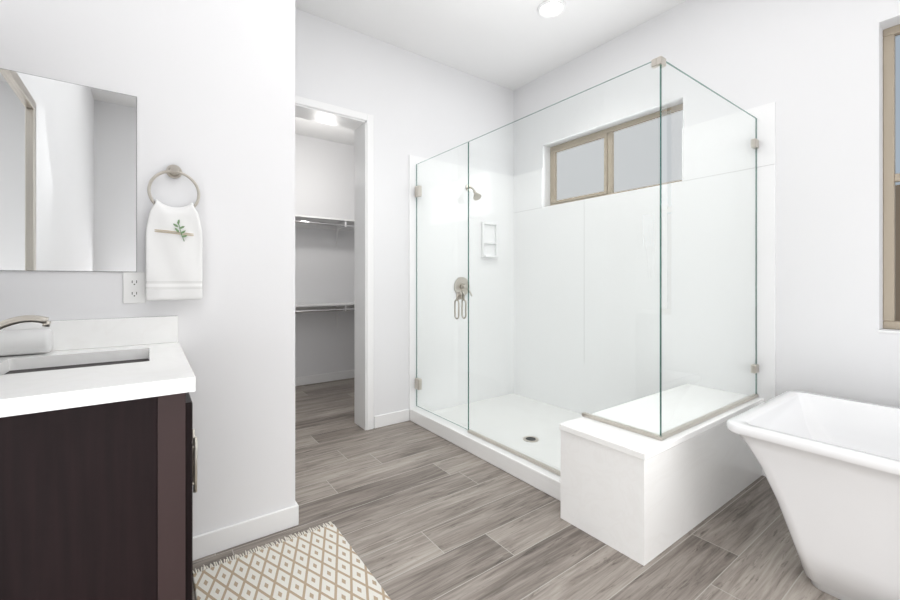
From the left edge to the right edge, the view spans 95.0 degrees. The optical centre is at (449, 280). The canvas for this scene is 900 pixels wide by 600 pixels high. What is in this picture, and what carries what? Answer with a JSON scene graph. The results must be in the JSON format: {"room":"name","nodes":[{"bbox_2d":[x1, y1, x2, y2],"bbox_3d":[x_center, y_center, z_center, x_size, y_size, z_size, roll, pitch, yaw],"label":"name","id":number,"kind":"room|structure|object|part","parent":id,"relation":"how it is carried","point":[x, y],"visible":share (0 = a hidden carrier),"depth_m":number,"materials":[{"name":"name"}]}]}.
{"room":"bathroom","nodes":[
{"label":"bathroom","id":0,"kind":"room"},
{"bbox_2d":[0,0,294,536],"bbox_3d":[-1.564,-0.375,2.047,1.225,3.050,1.150,0,0,-36],"label":"wall","id":1,"kind":"structure","parent":0,"point":[209,85],"depth_m":1.75,"materials":[{"name":"white paint"}]},
{"bbox_2d":[0,68,136,271],"bbox_3d":[-1.381,-0.372,1.464,0.426,0.675,0.005,0,0,-36],"label":"wall mirror","id":2,"kind":"object","parent":1,"relation":"attached to","point":[68,176],"visible":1,"depth_m":1.47,"materials":[{"name":"silver mirror"}]},
{"bbox_2d":[123,272,145,303],"bbox_3d":[-1.213,0.026,1.584,0.070,0.120,0.009,0,0,-36],"label":"outlet","id":3,"kind":"object","parent":1,"relation":"attached to","point":[133,287],"visible":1,"depth_m":1.58,"materials":[{"name":"white plastic"}]},
{"bbox_2d":[147,165,199,207],"bbox_3d":[-1.095,-0.365,1.638,0.175,0.204,0.060,0,0,-36],"label":"towel ring","id":4,"kind":"object","parent":1,"relation":"attached to","point":[174,171],"visible":0.79,"depth_m":1.64,"materials":[{"name":"silver metal"}]},
{"bbox_2d":[145,199,201,300],"bbox_3d":[-1.085,-0.121,1.624,0.185,0.390,0.076,0,0,-36],"label":"hand towel","id":5,"kind":"object","parent":4,"relation":"hanging from","point":[173,253],"visible":1,"depth_m":1.60,"materials":[{"name":"fabric"}]},
{"bbox_2d":[193,506,293,560],"bbox_3d":[-0.922,1.103,1.797,0.472,0.095,0.016,0,0,-36],"label":"baseboard","id":6,"kind":"structure","parent":1,"relation":"attached to","point":[223,538],"depth_m":1.80,"materials":[{"name":"white wood"}]},
{"bbox_2d":[295,134,353,376],"bbox_3d":[-1.621,-0.230,4.684,2.700,2.760,0.200,0,0,-36],"label":"wall","id":7,"kind":"structure","parent":0,"point":[324,187],"depth_m":4.68,"materials":[{"name":"white paint"}]},
{"bbox_2d":[295,302,353,328],"bbox_3d":[-1.473,0.400,4.481,2.296,0.300,0.300,0,0,-36],"label":"closet shelf","id":8,"kind":"object","parent":7,"relation":"attached to","point":[323,307],"visible":0.29,"depth_m":4.53,"materials":[{"name":"white wood"}]},
{"bbox_2d":[295,215,353,247],"bbox_3d":[-1.473,-0.530,4.481,2.296,0.300,0.300,0,0,-36],"label":"closet shelf","id":9,"kind":"object","parent":7,"relation":"attached to","point":[315,222],"visible":0.31,"depth_m":4.53,"materials":[{"name":"white"}]},
{"bbox_2d":[295,370,353,385],"bbox_3d":[-1.558,1.103,4.597,2.300,0.095,0.016,0,0,-36],"label":"baseboard","id":10,"kind":"structure","parent":7,"relation":"attached to","point":[312,379],"depth_m":4.68,"materials":[{"name":"white wood"}]},
{"bbox_2d":[295,8,513,420],"bbox_3d":[-0.301,-0.375,3.548,2.585,3.050,0.212,0,0,-36],"label":"wall","id":11,"kind":"structure","parent":0,"point":[413,104],"depth_m":3.50,"materials":[{"name":"white paint"}]},
{"bbox_2d":[294,501,298,525],"bbox_3d":[-1.000,1.103,2.327,0.016,0.101,0.966,0,0,-36],"label":"baseboard","id":12,"kind":"structure","parent":11,"relation":"attached to","point":[296,507],"depth_m":1.93,"materials":[{"name":"white wood"}]},
{"bbox_2d":[295,95,373,429],"bbox_3d":[-0.997,-0.069,3.048,0.834,2.437,0.228,0,0,-36],"label":"door frame","id":13,"kind":"structure","parent":11,"relation":"in","point":[361,124],"depth_m":3.19,"materials":[{"name":"white wood"}]},
{"bbox_2d":[374,409,408,427],"bbox_3d":[-0.465,1.103,3.304,0.313,0.095,0.013,0,0,-36],"label":"baseboard","id":14,"kind":"structure","parent":11,"relation":"attached to","point":[396,417],"depth_m":3.29,"materials":[{"name":"white wood"}]},
{"bbox_2d":[454,277,472,295],"bbox_3d":[0.124,0.052,3.682,0.170,0.174,0.069,0,0,-36],"label":"shower valve","id":15,"kind":"object","parent":11,"relation":"attached to","point":[461,281],"depth_m":3.68,"materials":[{"name":"silver metal"}]},
{"bbox_2d":[466,184,480,200],"bbox_3d":[0.215,-0.800,3.693,0.076,0.163,0.159,0,0,-36],"label":"shower head","id":16,"kind":"object","parent":11,"relation":"attached to","point":[475,197],"depth_m":3.67},
{"bbox_2d":[481,222,497,257],"bbox_3d":[0.380,-0.385,3.884,0.190,0.330,0.045,0,0,-36],"label":"soap niche","id":17,"kind":"object","parent":11,"relation":"attached to","point":[492,235],"depth_m":3.90,"materials":[{"name":"white"}]},
{"bbox_2d":[295,0,686,145],"bbox_3d":[0.132,-1.815,1.915,3.810,0.410,6.740,0,0,-36],"label":"ceiling","id":18,"kind":"structure","parent":0,"point":[513,45],"depth_m":3.11,"materials":[{"name":"white paint"}]},
{"bbox_2d":[537,0,565,17],"bbox_3d":[0.707,-1.896,2.867,0.194,0.024,0.194,0,0,-36],"label":"recessed light","id":19,"kind":"object","parent":18,"relation":"in","point":[550,8],"visible":0.98,"depth_m":2.87,"materials":[{"name":"white"}]},
{"bbox_2d":[193,378,839,599],"bbox_3d":[0.132,1.210,1.915,3.810,0.120,6.740,0,0,-36],"label":"floor","id":20,"kind":"structure","parent":0,"point":[410,510],"depth_m":1.88,"materials":[{"name":"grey wood"}]},
{"bbox_2d":[0,316,196,599],"bbox_3d":[-1.089,0.645,1.206,0.595,1.010,0.762,0,0,-36],"label":"bathroom vanity","id":21,"kind":"object","parent":20,"relation":"on","point":[98,463],"visible":1,"depth_m":1.00,"materials":[{"name":"brown wood"}]},
{"bbox_2d":[0,315,50,329],"bbox_3d":[-1.265,0.140,1.169,0.193,0.210,0.060,0,0,-36],"label":"faucet","id":22,"kind":"object","parent":21,"relation":"on","point":[44,321],"visible":1,"depth_m":1.19,"materials":[{"name":"silver metal"}]},
{"bbox_2d":[0,329,52,355],"bbox_3d":[-1.427,0.203,1.354,0.170,0.082,0.082,0,0,-36],"label":"roll","id":23,"kind":"object","parent":21,"relation":"on","point":[23,342],"visible":0.96,"depth_m":1.34,"materials":[{"name":"paper"}]},
{"bbox_2d":[193,521,390,599],"bbox_3d":[-0.513,1.144,1.411,0.567,0.010,0.973,0,0,-36],"label":"rug","id":24,"kind":"object","parent":20,"relation":"on","point":[325,563],"visible":1,"depth_m":1.60,"materials":[{"name":"fabric"}]},
{"bbox_2d":[410,393,582,500],"bbox_3d":[0.633,1.100,3.084,1.197,0.100,1.636,0,0,-36],"label":"shower base","id":25,"kind":"object","parent":20,"relation":"on","point":[537,476],"visible":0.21,"depth_m":3.03,"materials":[{"name":"white ceramic"}]},
{"bbox_2d":[415,56,758,475],"bbox_3d":[0.763,0.038,2.928,1.170,2.023,2.041,0,0,-36],"label":"shower enclosure","id":26,"kind":"object","parent":25,"relation":"on","point":[661,62],"visible":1,"depth_m":2.20,"materials":[{"name":"clear glass"}]},
{"bbox_3d":[-0.075,0.034,3.149,0.008,2.008,0.687,0,0,-36],"label":"door","id":27,"kind":"part","parent":26,"relation":"part of","materials":[{"name":"clear glass"}]},
{"bbox_3d":[0.523,0.040,2.329,0.008,2.019,1.335,0,0,-36],"label":"fixed panel","id":28,"kind":"part","parent":26,"relation":"part of","materials":[{"name":"clear glass"}]},
{"bbox_3d":[1.373,-0.141,2.127,1.125,1.659,0.008,0,0,-36],"label":"return panel","id":29,"kind":"part","parent":26,"relation":"part of","materials":[{"name":"clear glass"}]},
{"bbox_2d":[559,384,763,565],"bbox_3d":[1.190,0.920,2.210,1.327,0.460,0.430,0,0,-36],"label":"shower bench","id":30,"kind":"object","parent":20,"relation":"on","point":[643,500],"visible":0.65,"depth_m":1.89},
{"bbox_2d":[727,391,899,599],"bbox_3d":[1.947,0.860,1.234,0.850,0.580,1.700,0,0,-36],"label":"bathtub","id":31,"kind":"object","parent":20,"relation":"on","point":[830,466],"visible":1,"depth_m":1.50,"materials":[{"name":"white ceramic"}]},
{"bbox_2d":[513,0,899,475],"bbox_3d":[2.024,-0.375,2.373,0.212,3.050,4.850,0,0,-36],"label":"wall","id":32,"kind":"structure","parent":0,"point":[813,69],"depth_m":2.60,"materials":[{"name":"white paint"}]},
{"bbox_2d":[550,103,682,205],"bbox_3d":[1.281,-0.962,3.353,0.149,0.587,1.244,0,0,-36],"label":"shower window","id":33,"kind":"structure","parent":32,"relation":"attached to","point":[617,165],"depth_m":3.33,"materials":[{"name":"glass"}]},
{"bbox_2d":[878,24,899,333],"bbox_3d":[2.477,-0.516,1.713,0.149,1.547,0.954,0,0,-36],"label":"window","id":34,"kind":"structure","parent":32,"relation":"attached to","point":[890,177],"depth_m":2.10,"materials":[{"name":"beige plastic"}]},
{"label":"outside","id":35,"kind":"structure","parent":0,"visible":0},
{"bbox_2d":[895,185,899,320],"bbox_3d":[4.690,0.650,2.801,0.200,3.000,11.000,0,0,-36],"label":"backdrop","id":36,"kind":"structure","parent":35,"point":[897,241],"depth_m":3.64,"materials":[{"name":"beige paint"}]}
]}

